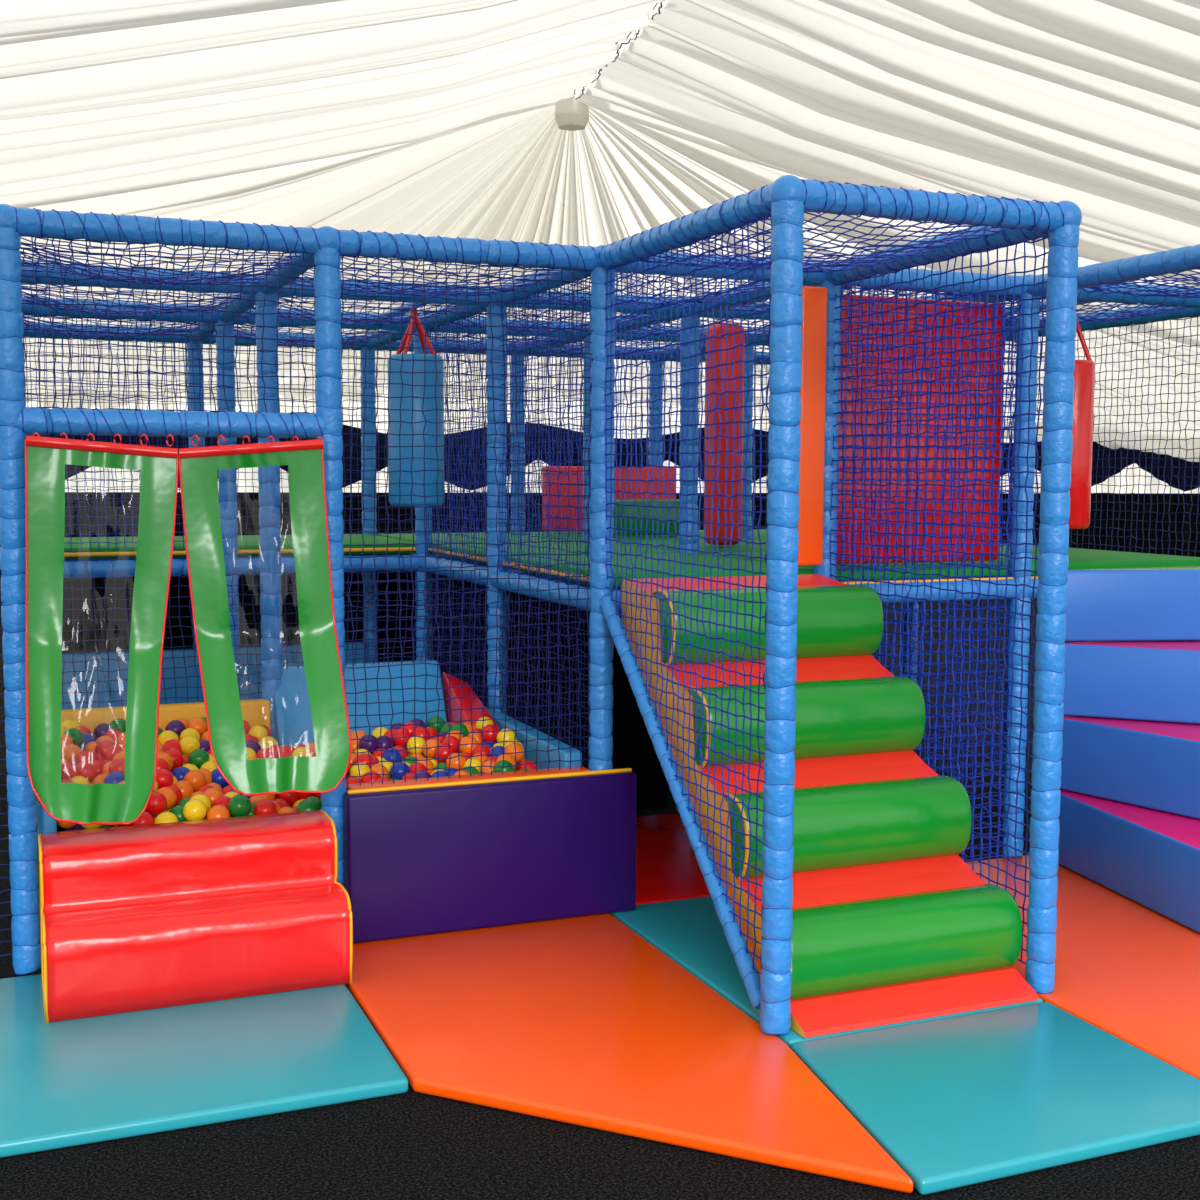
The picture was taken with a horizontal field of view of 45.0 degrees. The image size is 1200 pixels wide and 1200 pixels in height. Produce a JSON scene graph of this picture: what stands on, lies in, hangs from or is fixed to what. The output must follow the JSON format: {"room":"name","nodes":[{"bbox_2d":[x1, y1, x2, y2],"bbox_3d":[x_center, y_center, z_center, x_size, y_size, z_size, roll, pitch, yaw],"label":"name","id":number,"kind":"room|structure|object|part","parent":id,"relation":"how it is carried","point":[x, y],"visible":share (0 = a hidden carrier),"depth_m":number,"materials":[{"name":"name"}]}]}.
{"room":"indoor soft playground","nodes":[
{"label":"indoor soft playground","id":0,"kind":"room"},
{"bbox_2d":[0,0,1199,461],"bbox_3d":[1.017,-2.626,8.862,24.040,3.486,23.621,-1,5,-14],"label":"ceiling","id":1,"kind":"structure","parent":0,"point":[426,118],"depth_m":11.89,"materials":[{"name":"white fabric"}]},
{"bbox_2d":[555,90,588,130],"bbox_3d":[-0.268,-4.677,13.853,0.375,0.320,0.355,-2,5,-22],"label":"hub","id":2,"kind":"object","parent":1,"relation":"attached to","point":[571,114],"depth_m":13.73,"materials":[{"name":"beige plastic"}]},
{"bbox_2d":[574,0,664,98],"bbox_3d":[1.572,-4.103,6.476,0.119,0.055,14.953,-1,5,-14],"label":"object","id":3,"kind":"structure","parent":1,"relation":"attached to","point":[661,6],"depth_m":11.96,"materials":[{"name":"fabric"}]},
{"bbox_2d":[42,424,1199,490],"bbox_3d":[-1.785,-1.988,20.100,23.800,0.940,0.110,-1,5,-14],"label":"swag valance","id":4,"kind":"object","parent":1,"relation":"attached to","point":[356,477],"visible":0.16,"depth_m":20.42,"materials":[{"name":"blue fabric"}]},
{"bbox_2d":[0,598,1199,1199],"bbox_3d":[0.987,0.813,9.222,27.072,0.001,26.647,-2,5,-22],"label":"floor","id":5,"kind":"structure","parent":0,"point":[409,1145],"depth_m":3.40,"materials":[{"name":"black carpet"}]},
{"bbox_2d":[0,974,407,1157],"bbox_3d":[-1.675,1.242,3.928,2.060,0.040,1.200,-2,5,-22],"label":"floor mat","id":6,"kind":"object","parent":5,"relation":"on","point":[80,1081],"visible":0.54,"depth_m":3.84,"materials":[{"name":"teal plastic"}]},
{"bbox_2d":[38,809,352,1022],"bbox_3d":[-1.249,0.949,4.467,0.883,0.460,0.460,-2,5,-22],"label":"step","id":7,"kind":"structure","parent":6,"relation":"on","point":[149,916],"depth_m":4.35,"materials":[{"name":"red plastic"}]},
{"bbox_2d":[36,660,636,942],"bbox_3d":[-1.050,0.718,5.449,1.986,0.770,1.400,-2,5,-22],"label":"pit","id":8,"kind":"object","parent":5,"relation":"on","point":[423,856],"visible":0.56,"depth_m":5.08,"materials":[{"name":"purple plastic"}]},
{"bbox_2d":[0,492,1199,576],"bbox_3d":[-1.821,-0.844,20.322,23.800,1.320,0.063,-1,5,-14],"label":"wall","id":9,"kind":"structure","parent":5,"relation":"on","point":[1174,517],"depth_m":21.00,"materials":[{"name":"black fabric"}]},
{"bbox_2d":[0,175,1199,1034],"bbox_3d":[-0.332,-0.144,6.067,5.976,2.364,5.480,-2,5,-22],"label":"frame","id":10,"kind":"object","parent":5,"relation":"on","point":[532,623],"visible":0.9,"depth_m":5.10,"materials":[{"name":"blue plastic"}]},
{"bbox_2d":[24,432,351,824],"bbox_3d":[-1.268,0.076,4.483,0.963,1.176,0.290,-2,5,-22],"label":"curtain","id":11,"kind":"object","parent":10,"relation":"hanging from","point":[46,458],"visible":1,"depth_m":4.52,"materials":[{"name":"green plastic"}]},
{"bbox_3d":[-1.496,0.088,4.390,0.470,1.166,0.292,-2,5,-22],"label":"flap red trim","id":12,"kind":"part","parent":11,"relation":"part of","materials":[{"name":"plastic"}]},
{"bbox_3d":[-1.052,0.049,4.572,0.494,1.115,0.257,-2,5,-22],"label":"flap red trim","id":13,"kind":"part","parent":11,"relation":"part of","materials":[{"name":"plastic"}]},
{"bbox_2d":[387,306,443,505],"bbox_3d":[-0.827,-0.868,6.515,0.250,0.886,0.250,-2,5,-22],"label":"bag","id":14,"kind":"object","parent":10,"relation":"hanging from","point":[418,378],"visible":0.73,"depth_m":6.43,"materials":[{"name":"blue plastic"}]},
{"bbox_3d":[-0.199,-0.831,4.332,2.912,0.689,1.400,-2,5,-22],"label":"lacing cord","id":15,"kind":"part","parent":10,"relation":"part of","materials":[{"name":"blue plastic"}]},
{"bbox_2d":[542,466,679,535],"bbox_3d":[0.174,-0.590,8.523,0.850,0.390,0.700,-2,5,-22],"label":"blocks","id":16,"kind":"object","parent":10,"relation":"on","point":[655,469],"visible":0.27,"depth_m":8.63,"materials":[{"name":"red plastic"}]},
{"bbox_2d":[704,322,744,545],"bbox_3d":[0.606,-0.807,7.086,0.160,1.077,0.160,-2,5,-22],"label":"bag","id":17,"kind":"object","parent":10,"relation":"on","point":[736,367],"depth_m":7.02,"materials":[{"name":"red plastic"}]},
{"bbox_2d":[798,286,1003,564],"bbox_3d":[1.149,-0.661,5.674,1.036,1.037,0.161,-3,6,-31],"label":"wall panel","id":18,"kind":"object","parent":10,"relation":"attached to","point":[814,326],"visible":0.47,"depth_m":5.67,"materials":[{"name":"red plastic"}]},
{"bbox_3d":[0.783,-0.642,5.387,0.110,1.027,0.035,-2,5,-22],"label":"orange panel","id":19,"kind":"part","parent":18,"relation":"part of","materials":[{"name":"plastic"}]},
{"bbox_2d":[1068,319,1094,528],"bbox_3d":[2.034,-0.795,6.284,0.200,0.966,0.200,-2,5,-22],"label":"bag","id":20,"kind":"object","parent":10,"relation":"hanging from","point":[1084,370],"visible":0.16,"depth_m":6.21,"materials":[{"name":"red plastic"}]},
{"bbox_2d":[345,913,912,1192],"bbox_3d":[-0.061,1.236,4.082,1.025,0.040,2.135,-2,5,-22],"label":"floor mat","id":21,"kind":"object","parent":5,"relation":"on","point":[584,1021],"visible":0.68,"depth_m":4.00,"materials":[{"name":"orange plastic"}]},
{"bbox_2d":[636,813,710,904],"bbox_3d":[0.191,1.070,5.999,0.875,0.040,1.240,-2,5,-22],"label":"floor mat","id":22,"kind":"object","parent":5,"relation":"on","point":[667,867],"visible":0.2,"depth_m":5.85,"materials":[{"name":"red plastic"}]},
{"bbox_2d":[609,896,1042,1048],"bbox_3d":[0.680,1.176,4.805,0.875,0.040,1.330,-2,5,-22],"label":"floor mat","id":23,"kind":"object","parent":5,"relation":"on","point":[690,932],"visible":0.25,"depth_m":4.83,"materials":[{"name":"teal plastic"}]},
{"bbox_2d":[622,574,1038,1037],"bbox_3d":[0.706,0.561,4.747,0.826,1.190,1.315,-2,5,-22],"label":"staircase","id":24,"kind":"structure","parent":23,"relation":"on","point":[891,925],"depth_m":4.55,"materials":[{"name":"red plastic"}]},
{"bbox_2d":[791,1002,1199,1194],"bbox_3d":[1.029,1.267,3.790,0.998,0.040,0.800,-2,5,-22],"label":"floor mat","id":25,"kind":"object","parent":5,"relation":"on","point":[964,1100],"visible":0.86,"depth_m":3.70,"materials":[{"name":"teal plastic"}]},
{"bbox_2d":[965,855,1199,1079],"bbox_3d":[2.168,1.166,5.002,2.010,0.040,2.190,-2,5,-22],"label":"floor mat","id":26,"kind":"object","parent":5,"relation":"on","point":[1124,968],"visible":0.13,"depth_m":4.64,"materials":[{"name":"orange plastic"}]},
{"bbox_2d":[1058,566,1199,932],"bbox_3d":[2.292,0.501,5.551,0.928,1.184,1.040,-2,5,-22],"label":"staircase","id":27,"kind":"structure","parent":26,"relation":"on","point":[1129,818],"depth_m":5.71,"materials":[{"name":"blue plastic"}]},
{"bbox_2d":[26,390,1199,492],"bbox_3d":[-1.866,-1.688,20.443,24.000,3.000,0.141,-1,5,-14],"label":"wall","id":28,"kind":"structure","parent":0,"point":[383,428],"depth_m":20.34,"materials":[{"name":"white fabric"}]}
]}

